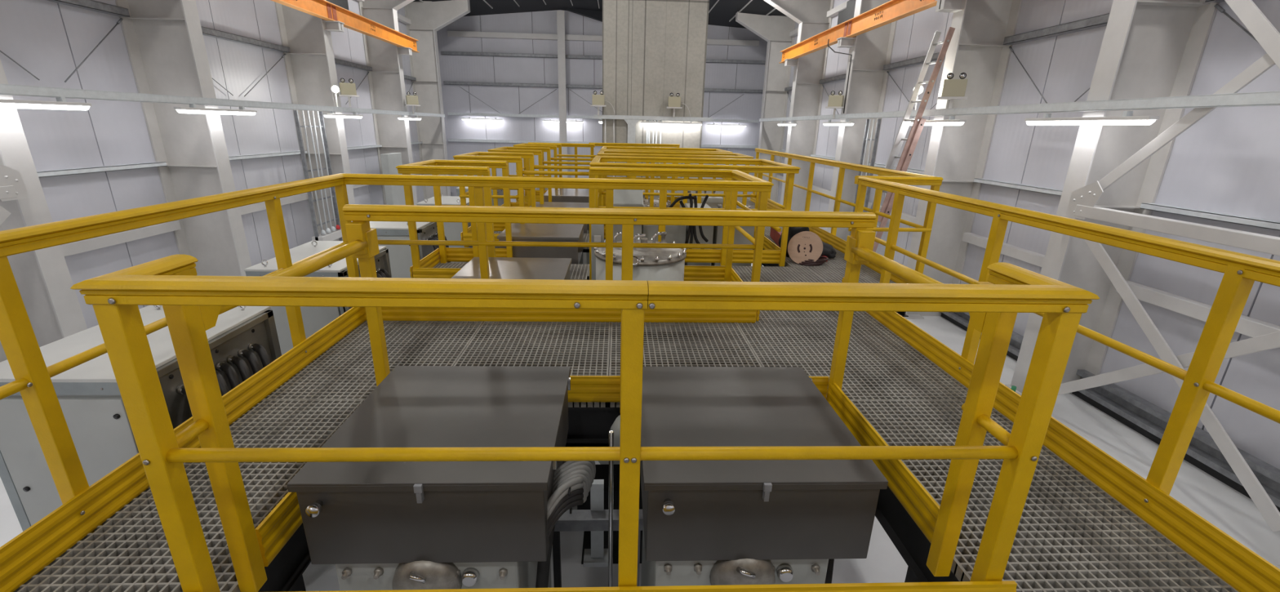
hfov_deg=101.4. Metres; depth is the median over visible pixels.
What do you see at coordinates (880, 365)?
floor grating
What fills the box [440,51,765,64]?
beam
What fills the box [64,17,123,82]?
rod
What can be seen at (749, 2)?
trim
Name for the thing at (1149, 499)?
handrail
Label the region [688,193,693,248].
cable
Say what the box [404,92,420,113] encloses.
emergency light
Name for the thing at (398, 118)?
diffuser
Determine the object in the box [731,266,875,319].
floor grating
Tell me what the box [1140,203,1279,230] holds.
wall rail
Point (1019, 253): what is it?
wall rail
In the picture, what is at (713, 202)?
tall cabinet
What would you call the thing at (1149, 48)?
steel column
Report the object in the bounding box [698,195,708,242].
cable
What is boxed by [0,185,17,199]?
beam
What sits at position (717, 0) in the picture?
trim
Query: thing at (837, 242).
handrail
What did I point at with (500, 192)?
tall cabinet
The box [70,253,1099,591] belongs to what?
handrail
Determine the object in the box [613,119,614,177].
conduit
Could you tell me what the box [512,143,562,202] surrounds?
handrail
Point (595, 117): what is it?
cable trunking
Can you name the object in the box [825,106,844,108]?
shelf
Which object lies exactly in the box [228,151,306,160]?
beam
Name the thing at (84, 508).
handrail
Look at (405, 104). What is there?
shelf
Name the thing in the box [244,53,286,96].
rod
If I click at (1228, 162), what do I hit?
wall
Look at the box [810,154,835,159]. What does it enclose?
wall rail
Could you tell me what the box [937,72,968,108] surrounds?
emergency light
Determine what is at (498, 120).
diffuser
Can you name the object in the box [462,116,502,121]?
light
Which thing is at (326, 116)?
diffuser
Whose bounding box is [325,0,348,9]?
equipment box
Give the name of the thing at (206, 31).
beam
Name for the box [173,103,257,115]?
light
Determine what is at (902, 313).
support beam
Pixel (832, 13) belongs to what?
wall rail
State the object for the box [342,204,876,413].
handrail
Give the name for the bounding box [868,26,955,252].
ladder
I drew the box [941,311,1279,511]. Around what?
baseboard
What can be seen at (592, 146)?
handrail
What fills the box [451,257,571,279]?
box
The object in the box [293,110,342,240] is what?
pipes
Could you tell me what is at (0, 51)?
rod
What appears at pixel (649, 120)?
conduit
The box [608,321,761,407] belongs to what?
floor grating
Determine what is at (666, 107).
shelf
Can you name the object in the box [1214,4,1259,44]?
rod
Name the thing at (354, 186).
wall rail
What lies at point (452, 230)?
tall cabinet
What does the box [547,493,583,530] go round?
cable
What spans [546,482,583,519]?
cable
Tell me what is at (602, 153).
handrail
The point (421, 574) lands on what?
housing
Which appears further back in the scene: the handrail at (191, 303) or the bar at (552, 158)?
the bar at (552, 158)
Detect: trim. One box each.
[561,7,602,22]
[708,0,719,13]
[728,0,752,22]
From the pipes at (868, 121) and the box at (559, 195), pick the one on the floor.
the pipes at (868, 121)
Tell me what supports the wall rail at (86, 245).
attached to the wall at (50, 40)
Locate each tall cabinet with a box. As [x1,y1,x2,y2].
[0,305,281,531]
[244,240,391,355]
[369,221,449,277]
[416,192,472,262]
[456,186,503,231]
[591,224,604,279]
[613,189,754,266]
[680,191,723,208]
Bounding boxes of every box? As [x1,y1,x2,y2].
[286,365,570,564]
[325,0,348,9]
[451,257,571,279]
[497,222,584,264]
[529,201,589,233]
[543,188,589,202]
[640,366,888,560]
[837,0,856,25]
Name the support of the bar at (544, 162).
attached to the handrail at (535, 150)
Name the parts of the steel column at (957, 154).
plate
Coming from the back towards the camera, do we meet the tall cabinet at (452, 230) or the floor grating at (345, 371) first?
the tall cabinet at (452, 230)
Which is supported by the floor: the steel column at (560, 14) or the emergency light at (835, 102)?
the steel column at (560, 14)
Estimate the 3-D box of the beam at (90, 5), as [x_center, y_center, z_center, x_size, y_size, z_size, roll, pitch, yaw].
[-7.018,-3.494,5.996,0.139,0.100,2.460,1,18,-3]
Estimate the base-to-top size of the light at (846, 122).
0.130 m
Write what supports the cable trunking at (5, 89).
attached to the steel column at (164, 40)
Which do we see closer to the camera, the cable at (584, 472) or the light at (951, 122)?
the cable at (584, 472)
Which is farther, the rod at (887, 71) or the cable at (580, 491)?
the rod at (887, 71)
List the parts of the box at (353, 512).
knob, lid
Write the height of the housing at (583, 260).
1.538 m
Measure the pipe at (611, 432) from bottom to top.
1.650 m
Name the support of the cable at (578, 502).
attached to the box at (353, 512)
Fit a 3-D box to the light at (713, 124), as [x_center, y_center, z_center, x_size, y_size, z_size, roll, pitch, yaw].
[3.408,-6.734,20.628,1.550,0.130,0.100,1,18,-3]
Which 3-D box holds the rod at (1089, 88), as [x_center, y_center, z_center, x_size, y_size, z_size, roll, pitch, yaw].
[5.514,-2.672,6.065,0.028,0.894,1.062,1,18,-3]
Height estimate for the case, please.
0.170 m
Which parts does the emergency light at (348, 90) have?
stem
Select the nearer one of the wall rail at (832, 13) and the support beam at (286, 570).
the support beam at (286, 570)
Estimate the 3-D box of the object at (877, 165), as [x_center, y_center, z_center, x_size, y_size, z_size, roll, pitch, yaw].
[5.306,-2.463,10.256,0.139,0.060,3.360,1,18,-3]
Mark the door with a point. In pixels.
(653, 50)
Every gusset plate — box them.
[0,164,29,201]
[1066,181,1103,219]
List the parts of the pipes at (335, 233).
rail, rail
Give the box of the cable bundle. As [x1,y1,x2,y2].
[535,524,555,587]
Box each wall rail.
[60,220,181,256]
[239,191,313,215]
[352,184,368,188]
[396,13,411,24]
[776,174,782,179]
[789,27,798,36]
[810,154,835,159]
[812,184,831,195]
[819,74,846,84]
[826,0,849,17]
[863,201,915,222]
[882,52,946,70]
[962,232,1044,267]
[973,177,1062,195]
[1003,13,1110,44]
[1115,280,1279,337]
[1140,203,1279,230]
[1204,0,1225,2]
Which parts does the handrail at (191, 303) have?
post, rail, post, rail, rail, post, rail, post, rail, post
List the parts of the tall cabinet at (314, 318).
frame, door, frame, gland plate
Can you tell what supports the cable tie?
attached to the cable at (578, 502)
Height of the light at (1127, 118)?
0.130 m
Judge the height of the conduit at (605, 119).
3.210 m
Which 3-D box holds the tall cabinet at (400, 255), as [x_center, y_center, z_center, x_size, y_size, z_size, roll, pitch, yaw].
[-2.957,-0.095,6.900,0.950,1.902,0.903,1,18,-3]
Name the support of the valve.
on the floor
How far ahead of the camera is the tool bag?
6.20 m
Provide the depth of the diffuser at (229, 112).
7.70 m
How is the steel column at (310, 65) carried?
on the floor
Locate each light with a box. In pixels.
[0,97,92,110]
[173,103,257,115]
[322,111,363,118]
[331,85,339,106]
[337,78,359,106]
[397,115,421,119]
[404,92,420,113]
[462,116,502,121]
[542,119,582,123]
[590,90,606,115]
[640,120,702,126]
[666,93,682,117]
[706,123,746,127]
[777,120,796,125]
[822,119,854,125]
[825,90,844,118]
[909,115,966,125]
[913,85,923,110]
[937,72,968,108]
[1024,111,1159,125]
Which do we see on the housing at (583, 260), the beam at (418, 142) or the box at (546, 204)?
the box at (546, 204)
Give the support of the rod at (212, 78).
attached to the beam at (206, 31)
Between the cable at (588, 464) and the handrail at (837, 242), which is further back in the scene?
the handrail at (837, 242)
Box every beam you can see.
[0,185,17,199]
[36,161,167,177]
[44,0,129,17]
[200,26,290,53]
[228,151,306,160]
[257,522,311,591]
[270,0,419,52]
[334,58,372,71]
[346,144,382,150]
[404,75,416,80]
[410,141,422,144]
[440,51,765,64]
[443,81,762,93]
[447,31,759,46]
[448,138,757,148]
[487,247,589,252]
[566,401,620,439]
[752,248,786,266]
[761,264,908,316]
[778,0,937,63]
[875,485,959,582]
[1073,204,1279,255]
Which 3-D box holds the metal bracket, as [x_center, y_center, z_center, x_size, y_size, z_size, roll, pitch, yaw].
[-0.281,1.475,2.976,0.570,1.450,0.250,1,18,-3]
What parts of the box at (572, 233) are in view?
lid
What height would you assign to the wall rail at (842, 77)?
0.100 m
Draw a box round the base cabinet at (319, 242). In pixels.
[288,240,342,251]
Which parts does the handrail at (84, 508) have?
post, rail, post, post, rail, post, rail, post, post, post, post, rail, post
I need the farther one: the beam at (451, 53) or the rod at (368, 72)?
the beam at (451, 53)
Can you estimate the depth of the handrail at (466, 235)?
6.45 m
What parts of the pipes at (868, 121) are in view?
rail, rail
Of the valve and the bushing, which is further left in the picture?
the bushing
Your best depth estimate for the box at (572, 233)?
5.80 m
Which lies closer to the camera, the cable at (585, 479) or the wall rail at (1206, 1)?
the cable at (585, 479)
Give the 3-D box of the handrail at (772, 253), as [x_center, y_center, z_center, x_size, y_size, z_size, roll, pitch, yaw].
[0.554,-1.079,6.385,2.256,1.110,1.406,1,18,-3]
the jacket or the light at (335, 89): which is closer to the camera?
the jacket
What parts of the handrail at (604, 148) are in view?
post, rail, rail, post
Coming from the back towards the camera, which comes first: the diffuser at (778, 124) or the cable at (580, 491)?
the diffuser at (778, 124)
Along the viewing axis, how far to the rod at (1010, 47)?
7.38 m
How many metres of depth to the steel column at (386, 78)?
14.49 m
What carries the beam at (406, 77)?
attached to the wall at (50, 40)
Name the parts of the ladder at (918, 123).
rail, rail, fly rail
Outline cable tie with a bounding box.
[568,486,572,513]
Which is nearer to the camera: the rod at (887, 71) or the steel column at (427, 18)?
the rod at (887, 71)
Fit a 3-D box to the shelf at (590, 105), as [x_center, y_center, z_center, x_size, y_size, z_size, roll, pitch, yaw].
[-1.027,-4.699,12.947,0.380,0.030,0.190,1,18,-3]
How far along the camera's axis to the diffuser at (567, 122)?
20.32 m
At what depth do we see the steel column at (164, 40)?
7.77 m
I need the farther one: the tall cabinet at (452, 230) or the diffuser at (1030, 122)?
the tall cabinet at (452, 230)
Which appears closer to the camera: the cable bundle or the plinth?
the cable bundle
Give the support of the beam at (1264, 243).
attached to the steel column
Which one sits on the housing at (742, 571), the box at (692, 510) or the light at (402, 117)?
the box at (692, 510)
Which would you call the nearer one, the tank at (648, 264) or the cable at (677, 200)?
the tank at (648, 264)
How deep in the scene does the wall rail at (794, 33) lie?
16.96 m
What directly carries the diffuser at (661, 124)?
attached to the light at (661, 123)
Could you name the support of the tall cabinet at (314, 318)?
on the floor
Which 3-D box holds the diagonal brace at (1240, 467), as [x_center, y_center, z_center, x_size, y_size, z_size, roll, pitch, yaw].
[4.703,0.498,4.694,0.022,1.904,2.415,1,18,-3]
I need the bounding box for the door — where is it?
[602,0,709,191]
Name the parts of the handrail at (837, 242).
post, post, post, post, post, rail, rail, post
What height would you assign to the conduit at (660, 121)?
3.210 m
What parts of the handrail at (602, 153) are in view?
post, post, post, post, rail, post, post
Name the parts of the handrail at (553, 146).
post, post, rail, post, post, post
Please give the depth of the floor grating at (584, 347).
3.59 m
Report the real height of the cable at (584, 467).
0.254 m
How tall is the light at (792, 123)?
0.130 m
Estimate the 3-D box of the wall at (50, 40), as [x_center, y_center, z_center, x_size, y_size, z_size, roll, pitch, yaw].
[-7.286,-3.372,8.181,0.200,7.150,25.400,1,18,-3]
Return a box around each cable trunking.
[0,84,444,117]
[448,112,758,123]
[593,114,711,121]
[759,90,1279,121]
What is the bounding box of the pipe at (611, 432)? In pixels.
[608,430,613,586]
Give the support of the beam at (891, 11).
on the steel column at (957, 154)
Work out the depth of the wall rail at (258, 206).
10.02 m
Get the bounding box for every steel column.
[0,59,87,362]
[115,0,251,275]
[274,1,355,240]
[358,0,417,204]
[404,0,470,199]
[556,10,567,177]
[735,11,795,202]
[763,0,834,211]
[825,0,897,240]
[903,0,1022,319]
[1004,0,1219,395]
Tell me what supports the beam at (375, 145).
attached to the wall at (50, 40)
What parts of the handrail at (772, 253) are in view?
post, post, post, rail, post, rail, rail, post, post, rail, post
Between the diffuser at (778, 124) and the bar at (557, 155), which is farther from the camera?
the diffuser at (778, 124)
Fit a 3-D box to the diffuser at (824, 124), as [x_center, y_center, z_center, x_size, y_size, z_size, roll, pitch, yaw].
[4.424,-3.833,11.721,0.090,0.045,1.550,1,18,-3]
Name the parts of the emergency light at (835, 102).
stem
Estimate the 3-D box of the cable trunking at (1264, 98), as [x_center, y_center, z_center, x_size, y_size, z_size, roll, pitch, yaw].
[4.626,-2.667,7.584,0.106,0.097,22.300,1,18,-3]
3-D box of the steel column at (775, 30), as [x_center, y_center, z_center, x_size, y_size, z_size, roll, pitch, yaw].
[4.082,-6.139,18.319,1.936,6.699,0.370,1,18,-3]
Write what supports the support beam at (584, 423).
on the floor
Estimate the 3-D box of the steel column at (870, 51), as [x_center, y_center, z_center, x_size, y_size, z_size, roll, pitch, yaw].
[4.356,-3.981,11.665,1.936,6.699,0.370,1,18,-3]
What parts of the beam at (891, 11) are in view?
splice plate, splice plate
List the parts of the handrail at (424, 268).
post, post, rail, rail, post, post, post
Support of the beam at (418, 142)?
attached to the wall at (50, 40)
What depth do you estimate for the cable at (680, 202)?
5.87 m
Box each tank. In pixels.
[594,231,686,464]
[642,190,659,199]
[643,195,671,207]
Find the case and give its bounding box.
[769,226,781,247]
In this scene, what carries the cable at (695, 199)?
attached to the tall cabinet at (621, 197)
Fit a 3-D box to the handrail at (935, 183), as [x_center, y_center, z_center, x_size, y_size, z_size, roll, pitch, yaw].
[2.308,-0.541,4.852,0.790,1.110,0.092,0,18,-5]
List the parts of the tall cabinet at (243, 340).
frame, door, gland plate, frame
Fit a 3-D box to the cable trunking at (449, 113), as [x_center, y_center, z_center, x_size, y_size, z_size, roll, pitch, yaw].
[-1.361,-6.948,20.416,12.050,0.107,0.106,1,18,-3]
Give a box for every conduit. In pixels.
[604,119,606,142]
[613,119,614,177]
[648,120,649,143]
[652,120,654,143]
[654,120,657,177]
[658,120,662,177]
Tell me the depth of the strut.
2.06 m
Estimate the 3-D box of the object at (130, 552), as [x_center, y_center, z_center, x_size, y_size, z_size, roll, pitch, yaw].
[-1.695,0.871,1.975,0.741,0.050,1.846,1,18,-3]
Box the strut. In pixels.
[824,558,834,583]
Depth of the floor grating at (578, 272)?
5.53 m
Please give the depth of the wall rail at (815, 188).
14.67 m
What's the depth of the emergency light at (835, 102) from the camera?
11.60 m
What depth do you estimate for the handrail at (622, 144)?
12.04 m
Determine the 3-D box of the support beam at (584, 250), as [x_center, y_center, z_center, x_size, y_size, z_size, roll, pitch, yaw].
[-0.337,-0.085,7.638,3.800,1.549,0.080,1,18,-3]
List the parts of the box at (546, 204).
lid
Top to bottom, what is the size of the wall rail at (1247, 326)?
0.140 m
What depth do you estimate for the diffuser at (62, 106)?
5.39 m
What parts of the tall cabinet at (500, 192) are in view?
gland plate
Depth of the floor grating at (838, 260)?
6.01 m
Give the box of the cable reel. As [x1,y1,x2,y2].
[787,231,822,263]
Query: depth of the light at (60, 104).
5.36 m
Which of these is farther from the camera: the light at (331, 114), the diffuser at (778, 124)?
the diffuser at (778, 124)
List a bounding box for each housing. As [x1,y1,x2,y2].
[335,560,551,590]
[579,252,586,264]
[586,230,589,264]
[640,527,828,586]
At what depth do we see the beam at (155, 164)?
6.78 m
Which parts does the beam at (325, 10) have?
splice plate, splice plate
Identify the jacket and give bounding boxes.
[821,241,836,257]
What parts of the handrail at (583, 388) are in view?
post, rail, post, post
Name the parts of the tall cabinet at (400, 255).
door, frame, frame, gland plate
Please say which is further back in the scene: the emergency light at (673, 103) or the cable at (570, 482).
the emergency light at (673, 103)
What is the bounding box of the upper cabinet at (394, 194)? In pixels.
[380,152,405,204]
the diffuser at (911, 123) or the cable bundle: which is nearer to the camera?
the cable bundle
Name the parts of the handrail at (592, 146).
rail, post, post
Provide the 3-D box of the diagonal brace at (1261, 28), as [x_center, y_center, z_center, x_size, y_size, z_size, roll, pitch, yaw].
[4.760,-1.880,3.926,0.022,2.655,2.626,1,18,-3]
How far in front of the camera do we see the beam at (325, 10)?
11.40 m
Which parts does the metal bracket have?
foot plate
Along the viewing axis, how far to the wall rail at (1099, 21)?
6.76 m
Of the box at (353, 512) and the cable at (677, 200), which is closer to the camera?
the box at (353, 512)
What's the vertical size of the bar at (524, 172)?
0.042 m
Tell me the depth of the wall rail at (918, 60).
10.24 m
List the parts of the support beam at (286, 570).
leg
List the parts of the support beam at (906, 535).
leg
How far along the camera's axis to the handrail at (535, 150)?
8.76 m
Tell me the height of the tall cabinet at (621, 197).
2.390 m
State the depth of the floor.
4.45 m
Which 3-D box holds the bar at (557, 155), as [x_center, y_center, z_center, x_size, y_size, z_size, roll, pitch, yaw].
[-1.129,-2.654,9.929,0.890,0.042,0.044,1,18,-3]
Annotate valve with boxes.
[1010,385,1016,391]
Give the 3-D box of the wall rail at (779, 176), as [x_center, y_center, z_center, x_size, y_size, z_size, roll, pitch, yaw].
[5.013,-3.824,17.403,0.119,0.140,2.910,1,18,-3]
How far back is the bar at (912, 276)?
2.21 m
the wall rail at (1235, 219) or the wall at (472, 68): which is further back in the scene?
the wall at (472, 68)
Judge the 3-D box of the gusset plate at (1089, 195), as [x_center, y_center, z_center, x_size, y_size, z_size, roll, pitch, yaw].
[4.658,-1.009,5.482,0.023,0.400,0.360,1,18,-3]
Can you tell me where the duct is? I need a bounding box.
[624,120,639,143]
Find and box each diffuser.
[0,102,89,110]
[176,109,255,115]
[324,115,362,118]
[398,118,421,119]
[462,119,502,121]
[542,120,582,123]
[640,123,702,126]
[706,124,746,127]
[777,124,795,125]
[823,123,853,125]
[909,122,964,125]
[1026,120,1155,125]
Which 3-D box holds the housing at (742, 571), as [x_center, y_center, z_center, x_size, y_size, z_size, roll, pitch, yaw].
[0.346,1.571,2.468,0.640,1.608,0.864,1,18,-3]
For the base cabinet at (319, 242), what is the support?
on the floor
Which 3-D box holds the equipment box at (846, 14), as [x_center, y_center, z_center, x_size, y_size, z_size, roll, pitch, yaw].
[5.100,-6.625,12.448,0.400,0.680,1.150,1,18,-3]
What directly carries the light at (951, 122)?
attached to the cable trunking at (1264, 98)
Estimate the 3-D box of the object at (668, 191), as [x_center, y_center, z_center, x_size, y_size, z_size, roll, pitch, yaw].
[0.636,-2.169,11.553,1.646,0.050,2.346,1,18,-3]
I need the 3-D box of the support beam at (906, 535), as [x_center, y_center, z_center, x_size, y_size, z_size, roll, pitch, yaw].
[1.142,1.668,2.324,0.080,1.549,4.500,1,18,-3]
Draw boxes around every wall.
[0,0,424,328]
[436,9,767,201]
[777,0,1279,469]
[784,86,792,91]
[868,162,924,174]
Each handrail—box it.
[0,166,773,591]
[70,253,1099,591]
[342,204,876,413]
[395,159,512,278]
[453,151,536,247]
[487,146,551,207]
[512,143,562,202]
[528,142,595,177]
[588,142,679,191]
[589,155,800,266]
[596,150,754,226]
[600,146,733,208]
[750,148,937,283]
[841,176,1279,591]
[848,175,942,274]
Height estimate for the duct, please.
3.210 m
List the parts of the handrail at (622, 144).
rail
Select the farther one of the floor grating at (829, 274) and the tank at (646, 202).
the tank at (646, 202)
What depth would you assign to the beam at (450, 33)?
19.51 m
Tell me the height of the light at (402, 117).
0.130 m
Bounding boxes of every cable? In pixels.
[546,475,583,513]
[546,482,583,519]
[547,488,583,524]
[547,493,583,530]
[547,498,583,537]
[551,469,591,493]
[551,473,588,496]
[552,464,592,487]
[553,460,594,483]
[554,460,595,479]
[582,480,586,502]
[668,195,695,207]
[679,200,690,243]
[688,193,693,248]
[693,195,703,248]
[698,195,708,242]
[827,39,852,113]
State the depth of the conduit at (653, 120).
13.34 m
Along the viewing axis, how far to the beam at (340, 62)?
13.22 m
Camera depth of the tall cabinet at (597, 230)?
4.72 m
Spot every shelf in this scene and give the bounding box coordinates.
[337,94,359,97]
[404,104,420,106]
[590,105,606,106]
[666,106,682,108]
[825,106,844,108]
[937,96,968,99]
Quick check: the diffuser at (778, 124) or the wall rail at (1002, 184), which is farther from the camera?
the diffuser at (778, 124)
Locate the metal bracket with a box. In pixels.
[552,479,643,586]
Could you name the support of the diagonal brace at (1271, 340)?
attached to the steel column
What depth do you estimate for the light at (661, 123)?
13.19 m
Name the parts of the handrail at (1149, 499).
post, post, post, rail, rail, post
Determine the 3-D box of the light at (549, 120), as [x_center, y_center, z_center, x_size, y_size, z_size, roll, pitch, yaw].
[-2.986,-6.796,20.346,1.550,0.130,0.100,1,18,-3]
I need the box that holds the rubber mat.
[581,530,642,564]
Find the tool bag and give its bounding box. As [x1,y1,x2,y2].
[778,226,809,256]
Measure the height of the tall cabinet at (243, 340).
1.902 m
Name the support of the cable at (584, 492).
attached to the box at (353, 512)
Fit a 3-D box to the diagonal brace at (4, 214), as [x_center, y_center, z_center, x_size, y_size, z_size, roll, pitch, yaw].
[-6.106,0.393,4.216,0.022,1.904,2.415,1,18,-3]
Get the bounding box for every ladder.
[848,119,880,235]
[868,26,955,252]
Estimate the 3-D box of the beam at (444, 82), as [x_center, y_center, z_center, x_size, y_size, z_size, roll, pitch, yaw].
[-1.341,-8.047,20.197,12.250,0.106,0.139,1,18,-3]
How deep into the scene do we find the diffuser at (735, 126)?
20.60 m
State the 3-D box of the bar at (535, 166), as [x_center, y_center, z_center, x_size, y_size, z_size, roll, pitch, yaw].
[-1.015,-1.754,7.154,0.890,0.042,0.044,1,18,-3]
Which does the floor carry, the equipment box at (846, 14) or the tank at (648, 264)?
the tank at (648, 264)
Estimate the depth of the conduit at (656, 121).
13.36 m
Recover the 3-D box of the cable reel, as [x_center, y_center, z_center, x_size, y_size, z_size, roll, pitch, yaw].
[1.884,-0.547,5.964,0.375,0.388,0.186,8,19,21]
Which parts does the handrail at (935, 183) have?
rail, rail, post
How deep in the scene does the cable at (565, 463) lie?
2.06 m
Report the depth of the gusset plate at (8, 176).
5.10 m
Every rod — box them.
[0,50,39,80]
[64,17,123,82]
[212,78,233,95]
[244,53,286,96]
[346,71,368,104]
[886,71,914,109]
[1008,46,1047,103]
[1074,88,1089,102]
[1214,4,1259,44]
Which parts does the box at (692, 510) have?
knob, lid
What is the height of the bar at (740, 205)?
0.174 m
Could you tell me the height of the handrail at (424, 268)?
1.110 m
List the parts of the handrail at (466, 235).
post, rail, rail, rail, post, post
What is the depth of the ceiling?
17.94 m
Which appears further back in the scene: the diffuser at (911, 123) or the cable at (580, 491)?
the diffuser at (911, 123)
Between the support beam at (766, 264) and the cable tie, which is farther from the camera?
the support beam at (766, 264)
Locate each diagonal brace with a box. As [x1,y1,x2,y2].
[0,205,11,225]
[1057,331,1279,395]
[1084,239,1279,531]
[1098,53,1275,191]
[1224,0,1279,69]
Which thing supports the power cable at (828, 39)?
hanging from the beam at (891, 11)
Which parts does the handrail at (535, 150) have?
post, rail, post, rail, post, post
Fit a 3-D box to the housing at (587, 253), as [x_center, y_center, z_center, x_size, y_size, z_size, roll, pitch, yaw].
[-1.292,-0.844,9.931,0.720,1.538,0.900,1,18,-3]
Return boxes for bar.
[218,240,368,314]
[522,170,588,175]
[533,165,589,169]
[542,160,590,164]
[551,157,593,160]
[556,154,597,157]
[737,200,781,231]
[851,246,968,312]
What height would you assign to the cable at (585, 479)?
0.253 m
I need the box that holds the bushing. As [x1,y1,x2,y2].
[609,414,620,462]
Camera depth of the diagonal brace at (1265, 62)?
4.59 m
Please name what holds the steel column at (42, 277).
on the floor
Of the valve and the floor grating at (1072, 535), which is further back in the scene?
the valve
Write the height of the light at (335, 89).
0.421 m
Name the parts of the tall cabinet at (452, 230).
door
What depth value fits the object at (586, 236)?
7.04 m
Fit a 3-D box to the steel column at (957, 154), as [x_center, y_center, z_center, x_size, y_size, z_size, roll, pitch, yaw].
[4.500,-2.841,8.148,1.936,6.699,0.350,1,18,-3]
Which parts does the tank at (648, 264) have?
sight glass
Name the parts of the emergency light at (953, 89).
stem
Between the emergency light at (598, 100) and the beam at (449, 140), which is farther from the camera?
the beam at (449, 140)
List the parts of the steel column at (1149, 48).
plate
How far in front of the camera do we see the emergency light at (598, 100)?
12.85 m
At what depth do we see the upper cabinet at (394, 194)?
14.25 m
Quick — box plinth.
[577,464,643,515]
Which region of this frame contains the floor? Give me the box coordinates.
[0,201,1279,591]
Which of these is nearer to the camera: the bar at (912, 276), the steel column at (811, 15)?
the bar at (912, 276)
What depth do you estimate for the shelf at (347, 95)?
11.19 m
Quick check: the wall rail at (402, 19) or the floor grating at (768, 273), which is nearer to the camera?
the floor grating at (768, 273)
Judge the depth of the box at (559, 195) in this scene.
9.12 m
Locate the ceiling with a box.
[413,0,786,28]
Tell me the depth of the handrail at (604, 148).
9.18 m
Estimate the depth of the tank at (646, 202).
8.01 m

